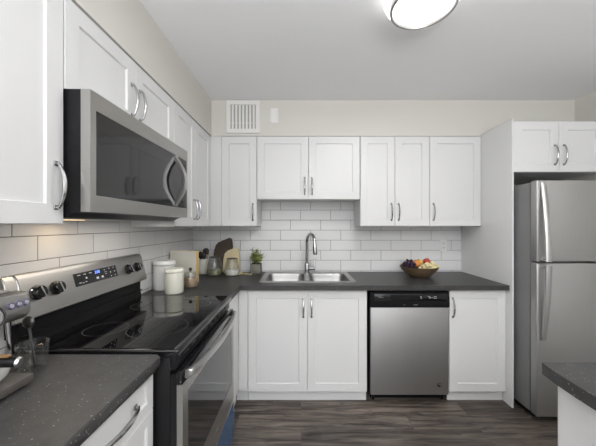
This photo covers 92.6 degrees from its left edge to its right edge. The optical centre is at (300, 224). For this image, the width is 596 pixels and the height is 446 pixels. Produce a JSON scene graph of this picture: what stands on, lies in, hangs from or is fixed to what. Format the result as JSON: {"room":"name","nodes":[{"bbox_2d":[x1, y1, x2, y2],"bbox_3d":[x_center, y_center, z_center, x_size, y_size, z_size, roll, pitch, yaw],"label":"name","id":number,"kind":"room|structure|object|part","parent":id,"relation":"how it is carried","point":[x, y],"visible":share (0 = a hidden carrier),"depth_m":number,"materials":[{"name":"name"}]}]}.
{"room":"kitchen","nodes":[
{"label":"kitchen","id":0,"kind":"room"},
{"bbox_2d":[140,0,595,99],"bbox_3d":[0.666,-1.164,-0.145,3.793,0.100,6.250,0,0,0],"label":"ceiling","id":1,"kind":"structure","parent":0,"point":[234,49],"depth_m":1.80,"materials":[{"name":"white paint"}]},
{"bbox_2d":[71,0,210,135],"bbox_3d":[-0.946,-0.955,1.131,0.292,0.319,3.462,0,0,0],"label":"wall","id":2,"kind":"structure","parent":1,"relation":"attached to","point":[127,23],"depth_m":1.50,"materials":[{"name":"grey paint"}]},
{"bbox_2d":[384,0,458,29],"bbox_3d":[0.577,-1.068,1.346,0.356,0.092,0.356,0,0,0],"label":"ceiling light","id":3,"kind":"object","parent":1,"relation":"attached to","point":[404,14],"visible":1,"depth_m":1.38,"materials":[{"name":"white glass"}]},
{"bbox_2d":[230,385,557,445],"bbox_3d":[0.666,1.430,-0.145,3.793,0.080,6.250,0,0,0],"label":"floor","id":4,"kind":"structure","parent":0,"point":[378,421],"depth_m":2.00,"materials":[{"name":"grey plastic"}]},
{"bbox_2d":[81,374,152,445],"bbox_3d":[-0.778,0.947,0.809,0.580,0.886,0.416,0,0,0],"label":"base cabinet","id":5,"kind":"object","parent":4,"relation":"on","point":[131,424],"visible":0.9,"depth_m":0.89,"materials":[{"name":"white paint"}]},
{"bbox_3d":[-0.508,0.579,0.809,0.039,0.016,0.206,0,0,0],"label":"handle","id":6,"kind":"part","parent":5,"relation":"part of","materials":[{"name":"silver metal"}]},
{"bbox_3d":[-0.536,0.811,0.809,0.019,0.317,0.415,0,0,0],"label":"drawer","id":7,"kind":"part","parent":5,"relation":"part of","materials":[{"name":"white paint"}]},
{"bbox_2d":[0,254,235,445],"bbox_3d":[-0.726,0.788,1.431,0.697,1.204,0.867,0,0,0],"label":"electric range","id":8,"kind":"object","parent":4,"relation":"on","point":[98,306],"visible":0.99,"depth_m":1.25,"materials":[{"name":"black glass"}]},
{"bbox_3d":[-1.014,0.262,1.106,0.038,0.057,0.058,0,0,0],"label":"knob","id":9,"kind":"part","parent":8,"relation":"part of","materials":[{"name":"black plastic"}]},
{"bbox_3d":[-1.014,0.262,1.192,0.038,0.057,0.058,0,0,0],"label":"knob","id":10,"kind":"part","parent":8,"relation":"part of","materials":[{"name":"black plastic"}]},
{"bbox_3d":[-1.028,0.253,1.440,0.017,0.058,0.296,0,0,0],"label":"display panel","id":11,"kind":"part","parent":8,"relation":"part of","materials":[{"name":"black plastic"}]},
{"bbox_2d":[19,295,230,356],"bbox_3d":[-0.742,0.469,1.442,0.587,0.030,0.800,0,0,0],"label":"cooktop","id":12,"kind":"object","parent":8,"relation":"in","point":[163,326],"depth_m":1.25,"materials":[{"name":"black glass"}]},
{"bbox_3d":[-1.014,0.262,1.690,0.038,0.057,0.058,0,0,0],"label":"knob","id":13,"kind":"part","parent":8,"relation":"part of","materials":[{"name":"black plastic"}]},
{"bbox_3d":[-1.014,0.262,1.775,0.038,0.057,0.058,0,0,0],"label":"knob","id":14,"kind":"part","parent":8,"relation":"part of","materials":[{"name":"black plastic"}]},
{"bbox_3d":[-0.446,0.854,1.442,0.022,0.532,0.788,0,0,0],"label":"oven door","id":15,"kind":"part","parent":8,"relation":"part of","materials":[{"name":"metal"}]},
{"bbox_3d":[-0.447,0.563,1.442,0.021,0.048,0.788,0,0,0],"label":"door trim","id":16,"kind":"part","parent":8,"relation":"part of","materials":[{"name":"silver metal"}]},
{"bbox_3d":[-0.406,0.560,1.442,0.059,0.033,0.740,0,0,0],"label":"handle","id":17,"kind":"part","parent":8,"relation":"part of","materials":[{"name":"metal"}]},
{"bbox_3d":[-0.457,1.239,1.442,0.044,0.226,0.788,0,0,0],"label":"storage drawer","id":18,"kind":"part","parent":8,"relation":"part of","materials":[{"name":"metal"}]},
{"bbox_2d":[228,290,248,405],"bbox_3d":[-0.747,0.947,2.349,0.660,0.886,0.997,0,0,0],"label":"base cabinet","id":19,"kind":"object","parent":4,"relation":"on","point":[239,303],"visible":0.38,"depth_m":2.23,"materials":[{"name":"white paint"}]},
{"bbox_2d":[141,272,508,299],"bbox_3d":[0.262,0.484,2.349,2.680,0.038,0.999,0,0,0],"label":"countertop","id":20,"kind":"structure","parent":19,"relation":"on","point":[219,285],"depth_m":2.23,"materials":[{"name":"grey stone"}]},
{"bbox_2d":[153,259,174,290],"bbox_3d":[-1.000,0.360,2.085,0.150,0.210,0.150,0,0,0],"label":"canister","id":21,"kind":"object","parent":20,"relation":"on","point":[160,265],"visible":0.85,"depth_m":2.02,"materials":[{"name":"white ceramic"}]},
{"bbox_3d":[-1.000,0.272,2.085,0.150,0.035,0.150,0,0,0],"label":"lid","id":22,"kind":"part","parent":21,"relation":"part of","materials":[{"name":"white ceramic"}]},
{"bbox_2d":[164,267,183,293],"bbox_3d":[-0.874,0.380,1.965,0.128,0.170,0.128,0,0,0],"label":"canister","id":23,"kind":"object","parent":20,"relation":"on","point":[173,276],"visible":1,"depth_m":1.92,"materials":[{"name":"beige ceramic"}]},
{"bbox_3d":[-0.874,0.309,1.965,0.128,0.028,0.128,0,0,0],"label":"lid","id":24,"kind":"part","parent":23,"relation":"part of","materials":[{"name":"beige ceramic"}]},
{"bbox_2d":[170,250,198,281],"bbox_3d":[-0.948,0.337,2.315,0.228,0.256,0.043,0,0,10],"label":"cookbook","id":25,"kind":"object","parent":20,"relation":"on","point":[186,259],"visible":0.53,"depth_m":2.29,"materials":[{"name":"white paper"}]},
{"bbox_2d":[184,268,197,286],"bbox_3d":[-0.832,0.393,2.145,0.112,0.144,0.112,0,0,0],"label":"bottle","id":26,"kind":"object","parent":20,"relation":"on","point":[190,281],"visible":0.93,"depth_m":2.10,"materials":[{"name":"glass"}]},
{"bbox_2d":[199,258,208,273],"bbox_3d":[-0.938,0.395,2.735,0.104,0.140,0.104,0,0,0],"label":"utensil crock","id":27,"kind":"object","parent":20,"relation":"on","point":[203,263],"visible":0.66,"depth_m":2.69,"materials":[{"name":"beige ceramic"}]},
{"bbox_2d":[203,248,208,258],"bbox_3d":[-0.916,0.337,2.732,0.075,0.237,0.024,0,0,9],"label":"wooden spoon","id":28,"kind":"object","parent":27,"relation":"in","point":[205,250],"visible":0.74,"depth_m":2.72,"materials":[{"name":"brown wood"}]},
{"bbox_2d":[207,256,221,275],"bbox_3d":[-0.800,0.377,2.640,0.144,0.176,0.144,0,0,0],"label":"glass jar","id":29,"kind":"object","parent":20,"relation":"on","point":[213,271],"visible":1,"depth_m":2.59,"materials":[{"name":"glass"}]},
{"bbox_2d":[213,238,232,271],"bbox_3d":[-0.765,0.293,2.803,0.184,0.337,0.073,0,0,0],"label":"cutting board","id":30,"kind":"object","parent":20,"relation":"on","point":[221,247],"visible":0.68,"depth_m":2.80,"materials":[{"name":"brown wood"}]},
{"bbox_2d":[222,247,239,272],"bbox_3d":[-0.668,0.339,2.757,0.169,0.245,0.065,0,0,0],"label":"cutting board","id":31,"kind":"object","parent":20,"relation":"on","point":[227,263],"visible":0.9,"depth_m":2.75,"materials":[{"name":"brown wood"}]},
{"bbox_2d":[225,257,238,275],"bbox_3d":[-0.638,0.383,2.640,0.138,0.162,0.138,0,0,0],"label":"glass jar","id":32,"kind":"object","parent":20,"relation":"on","point":[230,272],"visible":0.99,"depth_m":2.59,"materials":[{"name":"glass"}]},
{"bbox_2d":[249,249,262,273],"bbox_3d":[-0.440,0.341,2.774,0.141,0.247,0.134,0,0,31],"label":"potted herb","id":33,"kind":"object","parent":20,"relation":"on","point":[255,268],"visible":1,"depth_m":2.74,"materials":[{"name":"plant"}]},
{"bbox_2d":[250,263,261,273],"bbox_3d":[-0.436,0.421,2.770,0.098,0.088,0.098,0,0,0],"label":"pot","id":34,"kind":"object","parent":33,"relation":"attached to","point":[255,268],"depth_m":2.72,"materials":[{"name":"grey ceramic"}]},
{"bbox_2d":[259,272,355,282],"bbox_3d":[0.052,0.544,2.549,0.790,0.172,0.493,0,0,0],"label":"double sink","id":35,"kind":"object","parent":20,"relation":"in","point":[268,277],"visible":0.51,"depth_m":2.69,"materials":[{"name":"metal"}]},
{"bbox_3d":[-0.135,0.544,2.518,0.339,0.172,0.373,0,0,0],"label":"bowl","id":36,"kind":"part","parent":35,"relation":"part of","materials":[{"name":"metal"}]},
{"bbox_3d":[0.240,0.544,2.518,0.339,0.172,0.373,0,0,0],"label":"bowl","id":37,"kind":"part","parent":35,"relation":"part of","materials":[{"name":"metal"}]},
{"bbox_2d":[304,233,316,272],"bbox_3d":[0.087,0.264,2.657,0.120,0.387,0.211,0,0,0],"label":"kitchen faucet","id":38,"kind":"object","parent":20,"relation":"on","point":[307,268],"visible":1,"depth_m":2.71,"materials":[{"name":"silver metal"}]},
{"bbox_3d":[0.090,0.215,2.655,0.029,0.289,0.196,0,0,-24],"label":"spout","id":39,"kind":"part","parent":38,"relation":"part of","materials":[{"name":"silver metal"}]},
{"bbox_2d":[399,263,439,277],"bbox_3d":[1.066,0.417,2.575,0.336,0.095,0.336,0,0,0],"label":"fruit bowl","id":40,"kind":"object","parent":20,"relation":"on","point":[416,272],"visible":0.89,"depth_m":2.46,"materials":[{"name":"brown wood"}]},
{"bbox_2d":[401,259,415,267],"bbox_3d":[0.964,0.359,2.559,0.121,0.108,0.168,0,0,0],"label":"grape bunch","id":41,"kind":"object","parent":40,"relation":"in","point":[407,263],"visible":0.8,"depth_m":2.52,"materials":[{"name":"purple food"}]},
{"bbox_2d":[413,259,420,266],"bbox_3d":[1.048,0.344,2.580,0.072,0.071,0.071,0,0,-30],"label":"orange","id":42,"kind":"object","parent":40,"relation":"in","point":[418,263],"visible":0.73,"depth_m":2.55,"materials":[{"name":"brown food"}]},
{"bbox_2d":[419,261,439,268],"bbox_3d":[1.128,0.370,2.527,0.157,0.102,0.130,0,0,-17],"label":"grape bunch","id":43,"kind":"object","parent":40,"relation":"in","point":[431,265],"visible":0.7,"depth_m":2.49,"materials":[{"name":"green food"}]},
{"bbox_2d":[248,280,366,399],"bbox_3d":[0.051,0.947,2.519,0.931,0.886,0.657,0,0,0],"label":"base cabinet","id":44,"kind":"object","parent":4,"relation":"on","point":[303,344],"visible":0.97,"depth_m":2.23,"materials":[{"name":"white paint"}]},
{"bbox_3d":[-0.182,0.906,2.237,0.463,0.796,0.019,0,0,0],"label":"door","id":45,"kind":"part","parent":44,"relation":"part of","materials":[{"name":"white paint"}]},
{"bbox_3d":[0.083,0.645,2.210,0.016,0.161,0.038,0,0,0],"label":"handle","id":46,"kind":"part","parent":44,"relation":"part of","materials":[{"name":"silver metal"}]},
{"bbox_3d":[0.284,0.906,2.237,0.463,0.796,0.019,0,0,0],"label":"door","id":47,"kind":"part","parent":44,"relation":"part of","materials":[{"name":"white paint"}]},
{"bbox_2d":[367,290,449,399],"bbox_3d":[0.850,0.954,2.527,0.615,0.872,0.627,0,0,0],"label":"dishwasher","id":48,"kind":"object","parent":4,"relation":"on","point":[407,330],"visible":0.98,"depth_m":2.23,"materials":[{"name":"silver metal"}]},
{"bbox_3d":[0.846,1.353,2.288,0.580,0.074,0.035,0,0,0],"label":"toe panel","id":49,"kind":"part","parent":48,"relation":"part of","materials":[{"name":"black plastic"}]},
{"bbox_3d":[0.850,0.581,2.237,0.615,0.124,0.045,0,0,0],"label":"control panel","id":50,"kind":"part","parent":48,"relation":"part of","materials":[{"name":"black plastic"}]},
{"bbox_2d":[445,290,505,399],"bbox_3d":[1.381,0.947,2.519,0.440,0.886,0.657,0,0,0],"label":"base cabinet","id":51,"kind":"object","parent":4,"relation":"on","point":[476,318],"visible":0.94,"depth_m":2.23,"materials":[{"name":"white paint"}]},
{"bbox_3d":[1.186,0.645,2.210,0.016,0.161,0.038,0,0,0],"label":"handle","id":52,"kind":"part","parent":51,"relation":"part of","materials":[{"name":"silver metal"}]},
{"bbox_2d":[461,118,513,407],"bbox_3d":[1.610,0.290,2.506,0.014,2.200,0.686,0,0,0],"label":"end panel","id":53,"kind":"object","parent":4,"relation":"on","point":[487,249],"visible":0.58,"depth_m":2.33,"materials":[{"name":"white paint"}]},
{"bbox_2d":[514,180,595,416],"bbox_3d":[1.974,0.532,2.366,0.662,1.716,0.887,0,0,0],"label":"refrigerator","id":54,"kind":"object","parent":4,"relation":"on","point":[555,220],"visible":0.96,"depth_m":1.98,"materials":[{"name":"metal"}]},
{"bbox_3d":[1.681,0.536,1.953,0.040,0.528,0.061,0,0,0],"label":"handle","id":55,"kind":"part","parent":54,"relation":"part of","materials":[{"name":"metal"}]},
{"bbox_3d":[1.681,-0.021,1.953,0.040,0.542,0.061,0,0,0],"label":"handle","id":56,"kind":"part","parent":54,"relation":"part of","materials":[{"name":"metal"}]},
{"bbox_3d":[1.974,0.803,2.014,0.662,1.074,0.060,0,0,0],"label":"fridge door","id":57,"kind":"part","parent":54,"relation":"part of","materials":[{"name":"metal"}]},
{"bbox_3d":[1.974,-0.029,2.014,0.662,0.569,0.060,0,0,0],"label":"freezer door","id":58,"kind":"part","parent":54,"relation":"part of","materials":[{"name":"metal"}]},
{"bbox_2d":[558,386,595,445],"bbox_3d":[1.279,0.947,0.372,0.902,0.886,1.124,0,0,0],"label":"base cabinet","id":59,"kind":"object","parent":4,"relation":"on","point":[576,420],"visible":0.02,"depth_m":0.86,"materials":[{"name":"white paint"}]},
{"bbox_3d":[1.280,0.903,0.924,0.880,0.786,0.018,0,0,0],"label":"panel","id":60,"kind":"part","parent":59,"relation":"part of","materials":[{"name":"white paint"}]},
{"bbox_2d":[542,362,595,410],"bbox_3d":[1.274,0.484,0.382,0.953,0.038,1.164,0,0,0],"label":"countertop","id":61,"kind":"structure","parent":59,"relation":"on","point":[578,379],"depth_m":0.88,"materials":[{"name":"grey stone"}]},
{"bbox_3d":[-0.779,0.947,0.200,0.578,0.886,0.797,0,0,0],"label":"base cabinet","id":62,"kind":"object","parent":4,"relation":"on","visible":0},
{"bbox_2d":[0,354,159,445],"bbox_3d":[-0.789,0.484,0.412,0.578,0.038,1.224,0,0,0],"label":"countertop","id":63,"kind":"structure","parent":62,"relation":"on","point":[69,397],"depth_m":0.78,"materials":[{"name":"grey stone"}]},
{"bbox_2d":[0,290,33,399],"bbox_3d":[-0.904,0.326,0.672,0.328,0.278,0.336,0,0,0],"label":"espresso machine","id":64,"kind":"object","parent":63,"relation":"on","point":[14,305],"visible":1,"depth_m":0.79,"materials":[{"name":"metal"}]},
{"bbox_2d":[0,368,9,380],"bbox_3d":[-0.852,0.405,0.757,0.128,0.058,0.128,0,0,-25],"label":"cup","id":65,"kind":"object","parent":64,"relation":"on","point":[4,372],"visible":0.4,"depth_m":0.76,"materials":[{"name":"ceramic"}]},
{"bbox_3d":[-0.940,0.189,0.672,0.220,0.005,0.300,0,0,0],"label":"cup rail","id":66,"kind":"part","parent":64,"relation":"part of","materials":[{"name":"metal"}]},
{"bbox_3d":[-0.845,0.297,0.820,0.017,0.065,0.018,0,0,0],"label":"water spout","id":67,"kind":"part","parent":64,"relation":"part of","materials":[{"name":"silver metal"}]},
{"bbox_3d":[-0.795,0.359,0.745,0.096,0.035,0.029,0,0,-13],"label":"portafilter handle","id":68,"kind":"part","parent":64,"relation":"part of","materials":[{"name":"black plastic"}]},
{"bbox_2d":[0,373,33,399],"bbox_3d":[-0.857,0.447,0.672,0.142,0.024,0.336,0,0,0],"label":"drip tray","id":69,"kind":"object","parent":64,"relation":"on","point":[12,382],"depth_m":0.80,"materials":[{"name":"silver metal"}]},
{"bbox_3d":[-0.862,0.420,0.915,0.084,0.089,0.084,0,0,0],"label":"drinking glass","id":70,"kind":"object","parent":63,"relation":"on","visible":0},
{"bbox_2d":[22,316,36,367],"bbox_3d":[-0.869,0.373,0.914,0.049,0.163,0.020,0,0,0],"label":"spoon","id":71,"kind":"object","parent":70,"relation":"in","point":[28,322],"visible":1,"depth_m":0.91,"materials":[{"name":"metal"}]},
{"bbox_2d":[562,91,595,179],"bbox_3d":[2.503,0.138,-0.204,0.120,2.504,6.132,0,0,0],"label":"wall","id":72,"kind":"structure","parent":0,"point":[585,106],"depth_m":2.44,"materials":[{"name":"grey paint"}]},
{"bbox_2d":[226,100,259,132],"bbox_3d":[-0.513,-0.962,2.536,0.296,0.288,0.018,0,0,0],"label":"air vent","id":73,"kind":"object","parent":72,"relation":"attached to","point":[242,116],"visible":1,"depth_m":2.53,"materials":[{"name":"white plastic"}]},
{"bbox_2d":[269,108,278,122],"bbox_3d":[-0.239,-0.974,2.536,0.084,0.132,0.016,0,0,0],"label":"blank cover plate","id":74,"kind":"object","parent":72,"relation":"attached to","point":[273,112],"visible":1,"depth_m":2.53,"materials":[{"name":"white plastic"}]},
{"bbox_2d":[211,100,574,136],"bbox_3d":[0.822,-0.955,2.704,3.243,0.319,0.317,0,0,0],"label":"soffit","id":75,"kind":"object","parent":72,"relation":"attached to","point":[308,118],"depth_m":2.54,"materials":[{"name":"grey paint"}]},
{"bbox_3d":[0.682,0.138,2.921,3.763,2.504,0.118,0,0,0],"label":"wall","id":76,"kind":"structure","parent":0,"visible":0},
{"bbox_2d":[210,136,260,225],"bbox_3d":[-0.615,-0.390,2.673,0.440,0.802,0.351,0,0,0],"label":"upper cabinet","id":77,"kind":"object","parent":76,"relation":"attached to","point":[233,159],"visible":0.99,"depth_m":2.54,"materials":[{"name":"white paint"}]},
{"bbox_3d":[-0.551,-0.389,2.545,0.310,0.798,0.019,0,0,0],"label":"door","id":78,"kind":"part","parent":77,"relation":"part of","materials":[{"name":"white paint"}]},
{"bbox_2d":[257,136,359,201],"bbox_3d":[0.066,-0.509,2.673,0.914,0.563,0.351,0,0,0],"label":"upper cabinet","id":79,"kind":"object","parent":76,"relation":"attached to","point":[289,168],"visible":1,"depth_m":2.54,"materials":[{"name":"white paint"}]},
{"bbox_3d":[-0.163,-0.509,2.545,0.455,0.558,0.019,0,0,0],"label":"door","id":80,"kind":"part","parent":79,"relation":"part of","materials":[{"name":"white paint"}]},
{"bbox_3d":[0.034,-0.345,2.517,0.016,0.161,0.038,0,0,0],"label":"handle","id":81,"kind":"part","parent":79,"relation":"part of","materials":[{"name":"silver metal"}]},
{"bbox_3d":[0.098,-0.345,2.517,0.016,0.161,0.038,0,0,0],"label":"handle","id":82,"kind":"part","parent":79,"relation":"part of","materials":[{"name":"silver metal"}]},
{"bbox_3d":[0.295,-0.509,2.545,0.455,0.558,0.019,0,0,0],"label":"door","id":83,"kind":"part","parent":79,"relation":"part of","materials":[{"name":"white paint"}]},
{"bbox_2d":[193,202,460,271],"bbox_3d":[0.261,-0.148,2.856,2.682,1.286,0.012,0,0,0],"label":"backsplash","id":84,"kind":"structure","parent":76,"relation":"attached to","point":[342,246],"depth_m":2.85,"materials":[{"name":"white tile"}]},
{"bbox_2d":[354,136,428,225],"bbox_3d":[0.836,-0.390,2.673,0.615,0.802,0.351,0,0,0],"label":"upper cabinet","id":85,"kind":"object","parent":76,"relation":"attached to","point":[394,170],"visible":0.98,"depth_m":2.54,"materials":[{"name":"white paint"}]},
{"bbox_3d":[0.681,-0.389,2.545,0.305,0.798,0.019,0,0,0],"label":"door","id":86,"kind":"part","parent":85,"relation":"part of","materials":[{"name":"white paint"}]},
{"bbox_3d":[0.990,-0.389,2.545,0.305,0.798,0.019,0,0,0],"label":"door","id":87,"kind":"part","parent":85,"relation":"part of","materials":[{"name":"white paint"}]},
{"bbox_2d":[440,240,446,250],"bbox_3d":[1.421,0.203,2.845,0.069,0.113,0.009,0,0,0],"label":"wall outlet","id":88,"kind":"object","parent":76,"relation":"attached to","point":[443,243],"visible":1,"depth_m":2.84,"materials":[{"name":"white plastic"}]},
{"bbox_2d":[429,136,480,225],"bbox_3d":[1.373,-0.390,2.673,0.455,0.802,0.351,0,0,0],"label":"upper cabinet","id":89,"kind":"object","parent":76,"relation":"attached to","point":[454,161],"visible":0.94,"depth_m":2.54,"materials":[{"name":"white paint"}]},
{"bbox_2d":[514,121,595,184],"bbox_3d":[1.964,-0.598,2.490,0.690,0.389,0.718,0,0,0],"label":"upper cabinet","id":90,"kind":"object","parent":76,"relation":"attached to","point":[543,150],"visible":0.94,"depth_m":2.17,"materials":[{"name":"white paint"}]},
{"bbox_3d":[1.791,-0.597,2.178,0.343,0.384,0.019,0,0,0],"label":"door","id":91,"kind":"part","parent":90,"relation":"part of","materials":[{"name":"white paint"}]},
{"bbox_3d":[1.930,-0.533,2.150,0.016,0.161,0.038,0,0,0],"label":"handle","id":92,"kind":"part","parent":90,"relation":"part of","materials":[{"name":"silver metal"}]},
{"bbox_3d":[1.998,-0.533,2.150,0.016,0.161,0.038,0,0,0],"label":"handle","id":93,"kind":"part","parent":90,"relation":"part of","materials":[{"name":"silver metal"}]},
{"bbox_3d":[2.137,-0.597,2.178,0.343,0.384,0.019,0,0,0],"label":"door","id":94,"kind":"part","parent":90,"relation":"part of","materials":[{"name":"white paint"}]},
{"bbox_3d":[-1.146,0.138,-0.204,0.108,2.504,6.132,0,0,0],"label":"wall","id":95,"kind":"structure","parent":0,"visible":0},
{"bbox_2d":[0,0,66,223],"bbox_3d":[-0.923,-0.397,0.742,0.311,0.789,0.451,0,0,0],"label":"upper cabinet","id":96,"kind":"object","parent":95,"relation":"attached to","point":[33,180],"visible":1,"depth_m":0.86,"materials":[{"name":"white paint"}]},
{"bbox_3d":[-0.787,-0.130,0.934,0.038,0.161,0.016,0,0,0],"label":"handle","id":97,"kind":"part","parent":96,"relation":"part of","materials":[{"name":"silver metal"}]},
{"bbox_2d":[0,220,192,353],"bbox_3d":[-1.086,-0.148,1.275,0.012,1.286,3.150,0,0,0],"label":"backsplash","id":98,"kind":"structure","parent":95,"relation":"attached to","point":[24,248],"depth_m":1.40,"materials":[{"name":"white tile"}]},
{"bbox_2d":[63,0,173,142],"bbox_3d":[-0.923,-0.628,1.388,0.311,0.325,0.834,0,0,0],"label":"upper cabinet","id":99,"kind":"object","parent":95,"relation":"attached to","point":[92,60],"visible":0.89,"depth_m":1.20,"materials":[{"name":"white paint"}]},
{"bbox_3d":[-0.815,-0.628,1.179,0.019,0.320,0.415,0,0,0],"label":"door","id":100,"kind":"part","parent":99,"relation":"part of","materials":[{"name":"white paint"}]},
{"bbox_3d":[-0.787,-0.594,1.354,0.038,0.161,0.016,0,0,0],"label":"handle","id":101,"kind":"part","parent":99,"relation":"part of","materials":[{"name":"silver metal"}]},
{"bbox_3d":[-0.787,-0.594,1.422,0.038,0.161,0.016,0,0,0],"label":"handle","id":102,"kind":"part","parent":99,"relation":"part of","materials":[{"name":"silver metal"}]},
{"bbox_3d":[-0.815,-0.628,1.597,0.019,0.320,0.415,0,0,0],"label":"door","id":103,"kind":"part","parent":99,"relation":"part of","materials":[{"name":"white paint"}]},
{"bbox_2d":[63,89,187,220],"bbox_3d":[-0.865,-0.243,1.390,0.422,0.447,0.832,0,0,0],"label":"microwave","id":104,"kind":"object","parent":95,"relation":"attached to","point":[116,166],"visible":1,"depth_m":1.12,"materials":[{"name":"silver metal"}]},
{"bbox_3d":[-0.731,-0.253,1.399,0.019,0.298,0.794,0,0,0],"label":"glass","id":105,"kind":"part","parent":104,"relation":"part of","materials":[{"name":"black glass"}]},
{"bbox_3d":[-0.695,-0.252,1.635,0.082,0.288,0.038,0,0,0],"label":"handle","id":106,"kind":"part","parent":104,"relation":"part of","materials":[{"name":"metal"}]},
{"bbox_2d":[131,101,209,226],"bbox_3d":[-0.923,-0.390,2.171,0.311,0.802,0.723,0,0,0],"label":"upper cabinet","id":107,"kind":"object","parent":95,"relation":"attached to","point":[188,135],"visible":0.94,"depth_m":2.13,"materials":[{"name":"white paint"}]},
{"bbox_3d":[-0.815,-0.389,1.989,0.019,0.798,0.359,0,0,0],"label":"door","id":108,"kind":"part","parent":107,"relation":"part of","materials":[{"name":"white paint"}]},
{"bbox_3d":[-0.787,-0.117,2.139,0.038,0.161,0.016,0,0,0],"label":"handle","id":109,"kind":"part","parent":107,"relation":"part of","materials":[{"name":"silver metal"}]},
{"bbox_3d":[-0.787,-0.117,2.203,0.038,0.161,0.016,0,0,0],"label":"handle","id":110,"kind":"part","parent":107,"relation":"part of","materials":[{"name":"silver metal"}]},
{"bbox_3d":[-0.815,-0.389,2.352,0.019,0.798,0.359,0,0,0],"label":"door","id":111,"kind":"part","parent":107,"relation":"part of","materials":[{"name":"white paint"}]}
]}

